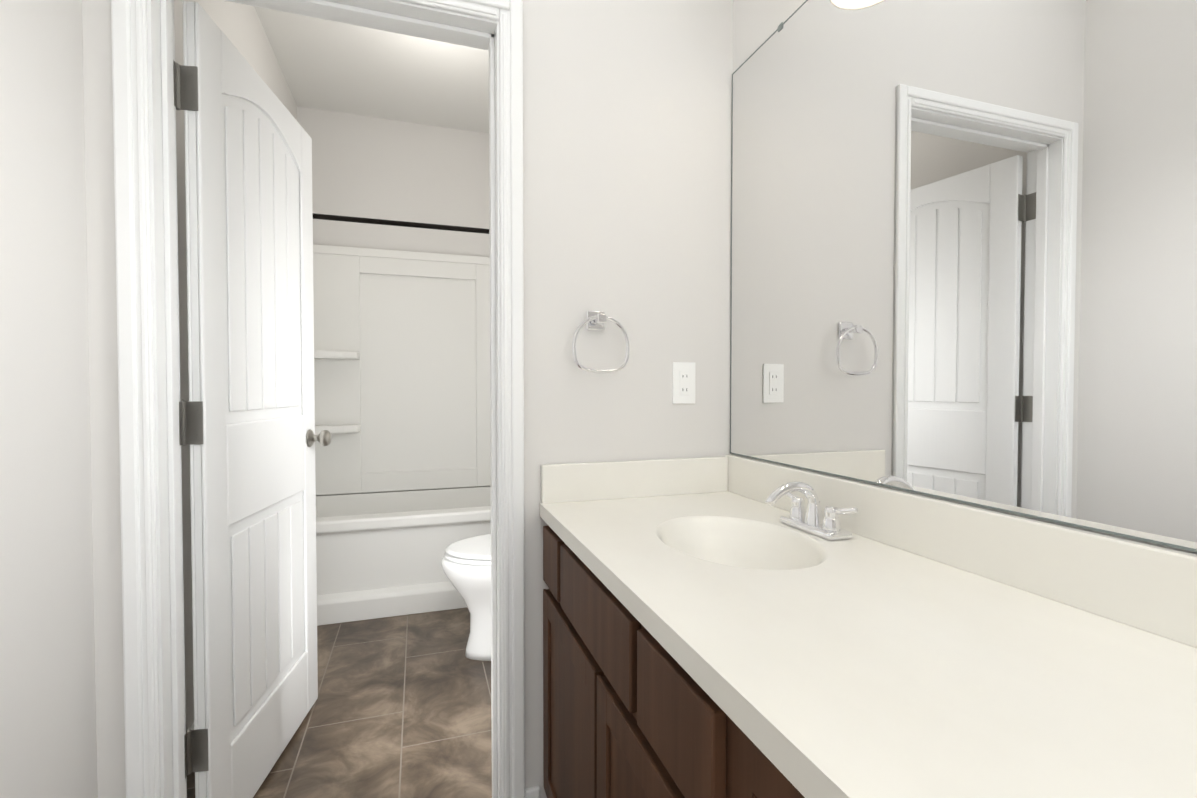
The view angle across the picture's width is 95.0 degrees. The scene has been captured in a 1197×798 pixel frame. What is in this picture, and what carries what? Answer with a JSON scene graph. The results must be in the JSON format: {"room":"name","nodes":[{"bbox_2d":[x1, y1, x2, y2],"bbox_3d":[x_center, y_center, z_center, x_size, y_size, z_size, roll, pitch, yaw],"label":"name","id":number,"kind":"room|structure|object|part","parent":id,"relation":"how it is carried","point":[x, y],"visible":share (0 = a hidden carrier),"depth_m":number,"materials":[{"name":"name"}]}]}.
{"room":"bathroom","nodes":[
{"label":"bathroom","id":0,"kind":"room"},
{"bbox_2d":[0,0,296,797],"bbox_3d":[-1.041,-0.276,0.887,0.152,2.800,5.220,0,1,-18],"label":"wall","id":1,"kind":"structure","parent":0,"point":[48,741],"depth_m":1.00,"materials":[{"name":"white paint"}]},
{"bbox_2d":[187,608,491,797],"bbox_3d":[-0.276,1.148,1.169,1.764,0.060,5.220,0,1,-18],"label":"floor","id":2,"kind":"structure","parent":0,"point":[401,707],"depth_m":1.89,"materials":[{"name":"tile"}]},
{"bbox_2d":[313,244,490,625],"bbox_3d":[-0.932,0.083,3.144,1.516,1.985,0.766,0,1,-18],"label":"shower","id":3,"kind":"object","parent":2,"relation":"on","point":[402,367],"visible":0.42,"depth_m":3.36,"materials":[{"name":"white plastic"}]},
{"bbox_2d":[441,534,490,660],"bbox_3d":[-0.300,0.674,2.414,0.758,0.835,0.450,0,1,-18],"label":"toilet","id":4,"kind":"object","parent":2,"relation":"on","point":[466,565],"visible":0.17,"depth_m":2.27,"materials":[{"name":"white ceramic"}]},
{"bbox_3d":[-0.392,0.644,2.383,0.538,0.040,0.380,0,1,-18],"label":"seat","id":5,"kind":"part","parent":4,"relation":"part of","materials":[{"name":"white"}]},
{"bbox_2d":[539,454,1196,797],"bbox_3d":[0.405,0.654,0.622,0.561,0.951,1.857,0,1,-18],"label":"bathroom vanity","id":6,"kind":"object","parent":2,"relation":"on","point":[729,626],"visible":1,"depth_m":0.70,"materials":[{"name":"stone"}]},
{"bbox_2d":[765,482,857,540],"bbox_3d":[0.404,0.220,1.120,0.144,0.104,0.224,0,1,-18],"label":"faucet","id":7,"kind":"object","parent":6,"relation":"on","point":[801,525],"depth_m":1.12,"materials":[{"name":"silver metal"}]},
{"bbox_2d":[254,6,488,133],"bbox_3d":[-0.276,-1.711,1.108,1.764,0.060,5.220,0,1,-18],"label":"ceiling","id":8,"kind":"structure","parent":0,"point":[329,65],"depth_m":2.89,"materials":[{"name":"white paint"}]},
{"bbox_2d":[297,106,490,495],"bbox_3d":[-1.072,-0.333,3.560,1.524,2.800,0.120,0,1,-18],"label":"wall","id":9,"kind":"structure","parent":0,"point":[375,168],"depth_m":3.42,"materials":[{"name":"white paint"}]},
{"bbox_2d":[82,0,732,797],"bbox_3d":[-0.416,-0.286,1.374,1.644,2.800,0.115,0,1,-18],"label":"wall","id":10,"kind":"structure","parent":0,"point":[627,123],"depth_m":1.44,"materials":[{"name":"white paint"}]},
{"bbox_2d":[111,0,160,797],"bbox_3d":[-0.954,0.068,1.134,0.057,2.102,0.018,0,1,-18],"label":"trim","id":11,"kind":"structure","parent":10,"relation":"attached to","point":[129,29],"depth_m":1.13,"materials":[{"name":"white wood"}]},
{"bbox_2d":[147,0,186,797],"bbox_3d":[-0.952,0.097,1.206,0.018,2.040,0.117,0,1,-18],"label":"trim","id":12,"kind":"structure","parent":10,"relation":"attached to","point":[159,364],"depth_m":1.17,"materials":[{"name":"white wood"}]},
{"bbox_2d":[173,60,191,777],"bbox_3d":[-0.957,0.056,1.255,0.012,1.650,0.047,0,1,-18],"label":"door hinges","id":13,"kind":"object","parent":10,"relation":"attached to","point":[182,403],"depth_m":1.27,"materials":[{"name":"silver metal"}]},
{"bbox_2d":[181,1,331,797],"bbox_3d":[-0.987,0.087,1.626,0.175,2.018,0.706,0,1,-8],"label":"door leaf","id":14,"kind":"structure","parent":10,"relation":"in","point":[251,437],"depth_m":1.49,"materials":[{"name":"white wood"}]},
{"bbox_3d":[-0.941,0.057,1.276,0.037,1.643,0.003,0,1,-8],"label":"hinge door","id":15,"kind":"part","parent":14,"relation":"part of","materials":[{"name":"silver metal"}]},
{"bbox_3d":[-1.030,0.137,1.929,0.175,0.062,0.094,0,1,-8],"label":"knob","id":16,"kind":"part","parent":14,"relation":"part of","materials":[{"name":"silver metal"}]},
{"bbox_2d":[489,35,497,797],"bbox_3d":[-0.275,0.092,1.430,0.011,2.040,0.035,0,1,-18],"label":"trim","id":17,"kind":"structure","parent":10,"relation":"attached to","point":[493,402],"depth_m":1.42,"materials":[{"name":"white wood"}]},
{"bbox_2d":[495,24,501,797],"bbox_3d":[-0.260,0.092,1.433,0.018,2.040,0.117,0,1,-18],"label":"trim","id":18,"kind":"structure","parent":10,"relation":"attached to","point":[498,445],"depth_m":1.38,"materials":[{"name":"white wood"}]},
{"bbox_2d":[499,0,524,797],"bbox_3d":[-0.216,0.063,1.377,0.057,2.102,0.018,0,1,-18],"label":"trim","id":19,"kind":"structure","parent":10,"relation":"attached to","point":[512,366],"depth_m":1.37,"materials":[{"name":"white wood"}]},
{"bbox_2d":[525,786,539,797],"bbox_3d":[-0.171,1.058,1.415,0.038,0.110,0.014,0,1,-18],"label":"baseboard","id":20,"kind":"structure","parent":10,"relation":"attached to","point":[532,792],"depth_m":1.41,"materials":[{"name":"white wood"}]},
{"bbox_2d":[572,310,629,372],"bbox_3d":[0.000,-0.149,1.420,0.154,0.165,0.062,0,1,-18],"label":"towel ring","id":21,"kind":"object","parent":10,"relation":"attached to","point":[595,321],"visible":1,"depth_m":1.41,"materials":[{"name":"silver metal"}]},
{"bbox_2d":[672,362,694,403],"bbox_3d":[0.239,-0.045,1.529,0.070,0.115,0.008,0,1,-18],"label":"electrical outlet plate","id":22,"kind":"object","parent":10,"relation":"attached to","point":[683,382],"visible":1,"depth_m":1.52,"materials":[{"name":"white plastic"}]},
{"bbox_2d":[731,0,1196,554],"bbox_3d":[0.505,-0.287,1.395,0.120,2.800,5.220,0,1,-18],"label":"wall","id":23,"kind":"structure","parent":0,"point":[757,24],"depth_m":1.43,"materials":[{"name":"white paint"}]},
{"bbox_2d":[313,213,488,233],"bbox_3d":[-0.802,-0.856,2.727,1.522,0.059,0.060,0,1,-18],"label":"curtain rod","id":24,"kind":"object","parent":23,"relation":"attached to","point":[395,223],"visible":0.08,"depth_m":2.66,"materials":[{"name":"brown metal"}]},
{"bbox_2d":[730,0,1196,551],"bbox_3d":[0.666,-0.365,0.696,0.007,1.081,1.834,0,1,-18],"label":"mirror","id":25,"kind":"object","parent":23,"relation":"attached to","point":[964,250],"visible":1,"depth_m":0.88,"materials":[{"name":"grey mirror"}]},
{"bbox_3d":[-0.606,-1.314,1.289,0.746,0.742,0.115,0,1,-18],"label":"wall","id":26,"kind":"structure","parent":0,"visible":0},
{"bbox_2d":[224,0,498,50],"bbox_3d":[-0.606,-0.934,1.297,0.746,0.018,0.117,0,1,-18],"label":"trim","id":27,"kind":"structure","parent":26,"relation":"attached to","point":[427,13],"depth_m":1.33,"materials":[{"name":"white wood"}]},
{"bbox_2d":[399,0,509,20],"bbox_3d":[-0.585,-0.957,1.234,0.771,0.057,0.018,0,1,-18],"label":"trim","id":28,"kind":"structure","parent":26,"relation":"attached to","point":[487,9],"depth_m":1.32,"materials":[{"name":"white wood"}]}
]}

